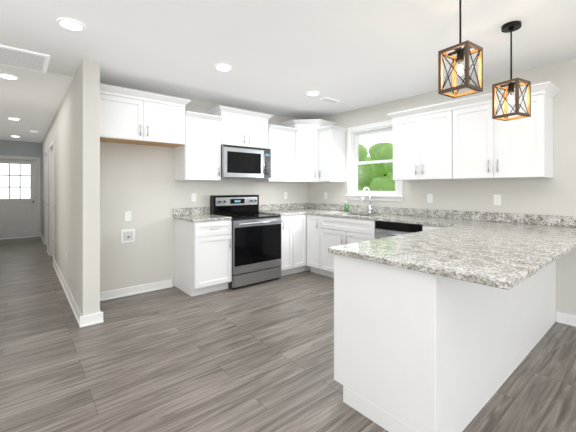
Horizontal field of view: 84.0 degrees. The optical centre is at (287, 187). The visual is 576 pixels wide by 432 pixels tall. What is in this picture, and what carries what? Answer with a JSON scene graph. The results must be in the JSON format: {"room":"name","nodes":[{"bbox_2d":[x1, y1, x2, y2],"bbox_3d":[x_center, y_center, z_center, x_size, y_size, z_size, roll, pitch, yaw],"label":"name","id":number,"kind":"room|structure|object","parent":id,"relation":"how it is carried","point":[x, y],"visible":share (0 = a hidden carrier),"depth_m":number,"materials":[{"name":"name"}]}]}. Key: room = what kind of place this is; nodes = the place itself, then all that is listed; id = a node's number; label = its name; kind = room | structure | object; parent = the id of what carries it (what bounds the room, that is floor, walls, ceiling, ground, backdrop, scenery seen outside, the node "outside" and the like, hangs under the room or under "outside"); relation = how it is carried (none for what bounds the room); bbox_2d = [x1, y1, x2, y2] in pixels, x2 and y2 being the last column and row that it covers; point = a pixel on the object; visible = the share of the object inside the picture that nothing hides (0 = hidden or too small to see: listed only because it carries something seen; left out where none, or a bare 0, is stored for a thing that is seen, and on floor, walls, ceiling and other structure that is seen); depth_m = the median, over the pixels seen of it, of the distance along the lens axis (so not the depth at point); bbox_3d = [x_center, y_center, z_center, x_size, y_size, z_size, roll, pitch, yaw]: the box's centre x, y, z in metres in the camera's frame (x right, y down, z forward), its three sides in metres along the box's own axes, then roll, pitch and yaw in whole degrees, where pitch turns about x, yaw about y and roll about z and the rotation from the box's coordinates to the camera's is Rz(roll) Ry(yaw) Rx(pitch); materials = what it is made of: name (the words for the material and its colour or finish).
{"room":"kitchen","nodes":[
{"label":"kitchen","id":0,"kind":"room"},
{"bbox_2d":[0,140,41,232],"bbox_3d":[-7.077,0.040,8.303,1.360,2.520,0.120,0,0,-40],"label":"wall","id":1,"kind":"structure","parent":0,"point":[19,148],"depth_m":8.36,"materials":[{"name":"paint"}]},
{"bbox_2d":[0,159,35,238],"bbox_3d":[-7.063,0.282,8.271,0.876,2.020,0.128,0,0,-40],"label":"hall door","id":2,"kind":"structure","parent":1,"relation":"in","point":[17,218],"depth_m":8.35,"materials":[{"name":"white wood"}]},
{"bbox_2d":[0,155,40,236],"bbox_3d":[-7.079,0.240,8.290,1.060,2.120,0.138,0,0,-40],"label":"door frame","id":3,"kind":"structure","parent":1,"relation":"attached to","point":[38,195],"depth_m":8.54,"materials":[{"name":"white wood"}]},
{"bbox_2d":[42,58,99,315],"bbox_3d":[-4.222,0.040,5.850,0.140,2.520,7.310,0,0,-40],"label":"wall","id":4,"kind":"structure","parent":0,"point":[73,132],"depth_m":3.23,"materials":[{"name":"paint"}]},
{"bbox_2d":[44,148,47,245],"bbox_3d":[-5.216,0.240,7.020,0.158,2.120,0.940,0,0,-40],"label":"door frame","id":5,"kind":"structure","parent":4,"relation":"attached to","point":[46,152],"depth_m":7.28,"materials":[{"name":"white wood"}]},
{"bbox_2d":[49,140,53,258],"bbox_3d":[-4.239,0.240,5.855,0.158,2.120,0.980,0,0,-40],"label":"door frame","id":6,"kind":"structure","parent":4,"relation":"attached to","point":[52,143],"depth_m":6.13,"materials":[{"name":"white wood"}]},
{"bbox_2d":[40,233,575,327],"bbox_3d":[-0.660,1.250,3.401,4.649,0.100,15.640,0,0,-40],"label":"baseboard","id":7,"kind":"structure","parent":4,"relation":"attached to","point":[97,318],"depth_m":3.73,"materials":[{"name":"white wood"}]},
{"bbox_2d":[100,82,307,291],"bbox_3d":[-0.936,0.040,4.789,3.530,2.520,0.120,0,0,-40],"label":"wall","id":8,"kind":"structure","parent":0,"point":[145,187],"depth_m":4.02,"materials":[{"name":"paint"}]},
{"bbox_2d":[121,229,134,242],"bbox_3d":[-1.926,0.580,3.860,0.160,0.160,0.029,0,0,-40],"label":"electrical outlet plate","id":9,"kind":"object","parent":8,"relation":"attached to","point":[127,235],"depth_m":3.86,"materials":[{"name":"plastic"}]},
{"bbox_2d":[125,211,130,220],"bbox_3d":[-1.933,0.340,3.869,0.072,0.116,0.006,0,0,-40],"label":"electrical outlet plate","id":10,"kind":"object","parent":8,"relation":"attached to","point":[127,213],"depth_m":3.87,"materials":[{"name":"plastic"}]},
{"bbox_2d":[100,84,190,146],"bbox_3d":[-1.724,-0.811,3.784,1.028,0.551,0.403,0,0,-40],"label":"upper cabinet","id":11,"kind":"object","parent":8,"relation":"attached to","point":[129,116],"visible":0.96,"depth_m":3.64,"materials":[{"name":"white wood"}]},
{"bbox_2d":[191,193,195,201],"bbox_3d":[-1.297,0.130,4.402,0.072,0.116,0.006,0,0,-40],"label":"electrical outlet plate","id":12,"kind":"object","parent":8,"relation":"attached to","point":[193,195],"depth_m":4.40,"materials":[{"name":"plastic"}]},
{"bbox_2d":[175,111,222,180],"bbox_3d":[-1.180,-0.523,4.240,0.492,0.847,0.403,0,0,-40],"label":"upper cabinet","id":13,"kind":"object","parent":8,"relation":"attached to","point":[198,156],"visible":0.96,"depth_m":4.11,"materials":[{"name":"white wood"}]},
{"bbox_2d":[206,105,272,148],"bbox_3d":[-0.691,-0.836,4.650,0.884,0.502,0.403,0,0,-40],"label":"upper cabinet","id":14,"kind":"object","parent":8,"relation":"attached to","point":[241,127],"visible":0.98,"depth_m":4.50,"materials":[{"name":"white wood"}]},
{"bbox_2d":[221,145,270,178],"bbox_3d":[-0.666,-0.361,4.629,0.782,0.433,0.459,0,0,-40],"label":"microwave","id":15,"kind":"object","parent":14,"relation":"attached to","point":[242,162],"visible":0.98,"depth_m":4.45,"materials":[{"name":"silver metal"}]},
{"bbox_2d":[256,124,296,181],"bbox_3d":[-0.181,-0.523,5.079,0.530,0.847,0.403,0,0,-40],"label":"upper cabinet","id":16,"kind":"object","parent":8,"relation":"attached to","point":[281,142],"visible":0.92,"depth_m":4.96,"materials":[{"name":"white wood"}]},
{"bbox_2d":[279,119,335,181],"bbox_3d":[0.322,-0.594,5.331,0.662,0.987,0.662,0,0,-40],"label":"upper cabinet","id":17,"kind":"object","parent":8,"relation":"attached to","point":[307,151],"visible":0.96,"depth_m":5.12,"materials":[{"name":"white wood"}]},
{"bbox_2d":[0,236,575,431],"bbox_3d":[-2.598,1.330,2.794,9.600,0.060,17.200,0,0,-40],"label":"floor","id":18,"kind":"structure","parent":0,"point":[257,357],"depth_m":2.34,"materials":[{"name":"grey wood"}]},
{"bbox_2d":[175,219,231,296],"bbox_3d":[-1.094,0.850,4.141,0.495,0.900,0.664,0,0,-40],"label":"base cabinet","id":19,"kind":"object","parent":18,"relation":"on","point":[203,257],"visible":1,"depth_m":3.93,"materials":[{"name":"white wood"}]},
{"bbox_2d":[173,207,231,221],"bbox_3d":[-1.114,0.334,4.144,0.519,0.132,0.637,0,0,-40],"label":"countertop","id":20,"kind":"structure","parent":19,"relation":"on","point":[195,214],"depth_m":4.23,"materials":[{"name":"stone"}]},
{"bbox_2d":[210,195,281,288],"bbox_3d":[-0.577,0.703,4.522,0.784,1.195,0.726,0,0,-40],"label":"range","id":21,"kind":"object","parent":18,"relation":"on","point":[256,246],"visible":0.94,"depth_m":4.34,"materials":[{"name":"metal"}]},
{"bbox_2d":[280,215,292,275],"bbox_3d":[-0.210,0.850,4.883,0.236,0.900,0.664,0,0,-40],"label":"base cabinet","id":22,"kind":"object","parent":18,"relation":"on","point":[287,243],"visible":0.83,"depth_m":4.67,"materials":[{"name":"white wood"}]},
{"bbox_2d":[289,214,309,273],"bbox_3d":[0.218,0.850,5.264,0.906,0.900,0.631,0,0,-40],"label":"base cabinet","id":23,"kind":"object","parent":18,"relation":"on","point":[300,243],"visible":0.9,"depth_m":4.84,"materials":[{"name":"white wood"}]},
{"bbox_2d":[259,203,304,215],"bbox_3d":[-0.121,0.334,4.977,0.489,0.132,0.637,0,0,-40],"label":"countertop","id":24,"kind":"structure","parent":23,"relation":"on","point":[293,208],"depth_m":5.23,"materials":[{"name":"stone"}]},
{"bbox_2d":[305,203,575,230],"bbox_3d":[1.336,0.334,4.130,0.654,0.132,3.810,0,0,-40],"label":"countertop","id":25,"kind":"structure","parent":23,"relation":"on","point":[434,217],"depth_m":3.74,"materials":[{"name":"stone"}]},
{"bbox_2d":[362,187,372,212],"bbox_3d":[1.151,0.179,4.623,0.216,0.376,0.096,0,0,-40],"label":"faucet","id":26,"kind":"object","parent":25,"relation":"on","point":[370,208],"visible":1,"depth_m":4.67,"materials":[{"name":"silver metal"}]},
{"bbox_2d":[307,214,323,274],"bbox_3d":[0.598,0.850,4.999,0.664,0.900,0.300,0,0,-40],"label":"base cabinet","id":27,"kind":"object","parent":18,"relation":"on","point":[313,242],"visible":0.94,"depth_m":4.80,"materials":[{"name":"white wood"}]},
{"bbox_2d":[320,214,376,277],"bbox_3d":[1.000,0.850,4.520,0.664,0.900,0.945,0,0,-40],"label":"base cabinet","id":28,"kind":"object","parent":18,"relation":"on","point":[336,231],"visible":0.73,"depth_m":4.44,"materials":[{"name":"white wood"}]},
{"bbox_2d":[375,221,422,238],"bbox_3d":[1.494,0.852,3.919,0.681,0.897,0.606,0,0,-40],"label":"dishwasher","id":29,"kind":"object","parent":18,"relation":"on","point":[384,229],"visible":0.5,"depth_m":3.77,"materials":[{"name":"plastic"}]},
{"bbox_2d":[334,254,509,431],"bbox_3d":[0.882,0.850,2.085,1.021,0.900,0.640,0,0,-40],"label":"base cabinet","id":30,"kind":"object","parent":18,"relation":"on","point":[416,351],"depth_m":1.73,"materials":[{"name":"white wood"}]},
{"bbox_2d":[328,223,575,289],"bbox_3d":[1.278,0.384,2.221,1.890,0.031,0.960,0,0,-40],"label":"countertop","id":31,"kind":"structure","parent":30,"relation":"on","point":[507,251],"depth_m":1.87,"materials":[{"name":"stone"}]},
{"bbox_2d":[423,225,442,230],"bbox_3d":[1.820,0.850,3.543,0.664,0.900,0.385,0,0,-40],"label":"cabinet filler","id":32,"kind":"object","parent":18,"relation":"on","point":[427,227],"visible":0.06,"depth_m":3.44,"materials":[{"name":"white wood"}]},
{"bbox_2d":[510,272,537,373],"bbox_3d":[1.552,0.850,2.659,0.978,0.900,0.619,0,0,-40],"label":"base cabinet","id":33,"kind":"object","parent":18,"relation":"on","point":[523,296],"depth_m":2.42,"materials":[{"name":"white wood"}]},
{"bbox_2d":[538,262,553,341],"bbox_3d":[2.141,0.850,3.154,0.673,0.900,0.619,0,0,-40],"label":"base cabinet","id":34,"kind":"object","parent":18,"relation":"on","point":[545,275],"depth_m":2.85,"materials":[{"name":"white wood"}]},
{"bbox_2d":[0,0,575,142],"bbox_3d":[-2.598,-1.270,2.794,9.600,0.100,17.200,0,0,-40],"label":"ceiling","id":35,"kind":"structure","parent":0,"point":[281,57],"depth_m":2.78,"materials":[{"name":"paint"}]},
{"bbox_2d":[0,73,18,79],"bbox_3d":[-3.048,-1.213,3.486,0.176,0.013,0.176,0,0,-40],"label":"recessed light","id":36,"kind":"object","parent":35,"relation":"in","point":[8,76],"visible":0.98,"depth_m":3.47,"materials":[{"name":"white plastic"}]},
{"bbox_2d":[0,45,49,72],"bbox_3d":[-2.598,-1.212,2.957,0.610,0.015,0.550,0,0,-40],"label":"ceiling vent","id":37,"kind":"object","parent":35,"relation":"in","point":[22,59],"visible":1,"depth_m":3.00,"materials":[{"name":"white metal"}]},
{"bbox_2d":[57,18,84,30],"bbox_3d":[-1.612,-1.213,2.381,0.176,0.013,0.176,0,0,-40],"label":"recessed light","id":38,"kind":"object","parent":35,"relation":"in","point":[70,24],"visible":0.96,"depth_m":2.36,"materials":[{"name":"white plastic"}]},
{"bbox_2d":[215,64,231,70],"bbox_3d":[-0.650,-1.213,3.227,0.176,0.013,0.176,0,0,-40],"label":"recessed light","id":39,"kind":"object","parent":35,"relation":"in","point":[223,67],"visible":0.98,"depth_m":3.20,"materials":[{"name":"white plastic"}]},
{"bbox_2d":[306,91,319,95],"bbox_3d":[0.321,-1.213,4.107,0.176,0.013,0.176,0,0,-40],"label":"recessed light","id":40,"kind":"object","parent":35,"relation":"in","point":[312,93],"visible":0.96,"depth_m":4.08,"materials":[{"name":"white plastic"}]},
{"bbox_2d":[320,97,339,102],"bbox_3d":[0.584,-1.213,4.432,0.300,0.013,0.120,0,0,-40],"label":"ceiling vent","id":41,"kind":"object","parent":35,"relation":"in","point":[330,100],"visible":0.98,"depth_m":4.41,"materials":[{"name":"white metal"}]},
{"bbox_2d":[438,0,482,97],"bbox_3d":[1.039,-0.897,1.929,0.176,0.644,0.176,0,0,-34],"label":"pendant light","id":42,"kind":"object","parent":35,"relation":"hanging from","point":[465,51],"visible":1,"depth_m":1.92,"materials":[{"name":"brown wood"}]},
{"bbox_2d":[492,21,530,120],"bbox_3d":[1.669,-0.872,2.392,0.176,0.694,0.176,0,0,-28],"label":"pendant light","id":43,"kind":"object","parent":35,"relation":"hanging from","point":[511,27],"visible":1,"depth_m":2.38,"materials":[{"name":"brown wood"}]},
{"bbox_2d":[308,58,575,315],"bbox_3d":[3.301,0.040,2.391,0.120,2.520,9.000,0,0,-40],"label":"wall","id":44,"kind":"structure","parent":0,"point":[555,195],"depth_m":3.39,"materials":[{"name":"paint"}]},
{"bbox_2d":[316,125,347,181],"bbox_3d":[0.701,-0.523,5.080,0.403,0.847,0.307,0,0,-40],"label":"upper cabinet","id":45,"kind":"object","parent":44,"relation":"attached to","point":[331,153],"visible":1,"depth_m":5.01,"materials":[{"name":"white wood"}]},
{"bbox_2d":[345,120,403,201],"bbox_3d":[1.289,-0.385,4.750,0.170,1.140,0.990,0,0,-40],"label":"window","id":46,"kind":"structure","parent":44,"relation":"in","point":[354,134],"depth_m":4.86,"materials":[{"name":"clear glass"}]},
{"bbox_2d":[387,101,463,180],"bbox_3d":[1.670,-0.523,3.925,0.403,0.847,0.787,0,0,-40],"label":"upper cabinet","id":47,"kind":"object","parent":44,"relation":"attached to","point":[422,143],"visible":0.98,"depth_m":3.77,"materials":[{"name":"white wood"}]},
{"bbox_2d":[427,194,432,202],"bbox_3d":[1.806,0.130,4.074,0.007,0.116,0.072,0,0,-40],"label":"electrical outlet plate","id":48,"kind":"object","parent":44,"relation":"attached to","point":[429,196],"depth_m":4.07,"materials":[{"name":"plastic"}]},
{"bbox_2d":[493,195,500,204],"bbox_3d":[2.288,0.130,3.500,0.007,0.116,0.072,0,0,-40],"label":"electrical outlet plate","id":49,"kind":"object","parent":44,"relation":"attached to","point":[496,198],"depth_m":3.50,"materials":[{"name":"plastic"}]},
{"bbox_2d":[450,81,559,178],"bbox_3d":[2.200,-0.523,3.294,0.403,0.847,0.858,0,0,-40],"label":"upper cabinet","id":50,"kind":"object","parent":44,"relation":"attached to","point":[486,145],"visible":0.9,"depth_m":3.16,"materials":[{"name":"white wood"}]},
{"label":"outside","id":51,"kind":"structure","parent":0,"visible":0},
{"bbox_2d":[0,131,394,198],"bbox_3d":[-1.426,-2.200,5.637,21.050,11.000,30.050,0,0,-40],"label":"scenery","id":52,"kind":"structure","parent":51,"point":[372,146],"depth_m":10.63,"materials":[{"name":"green plant"}]}
]}

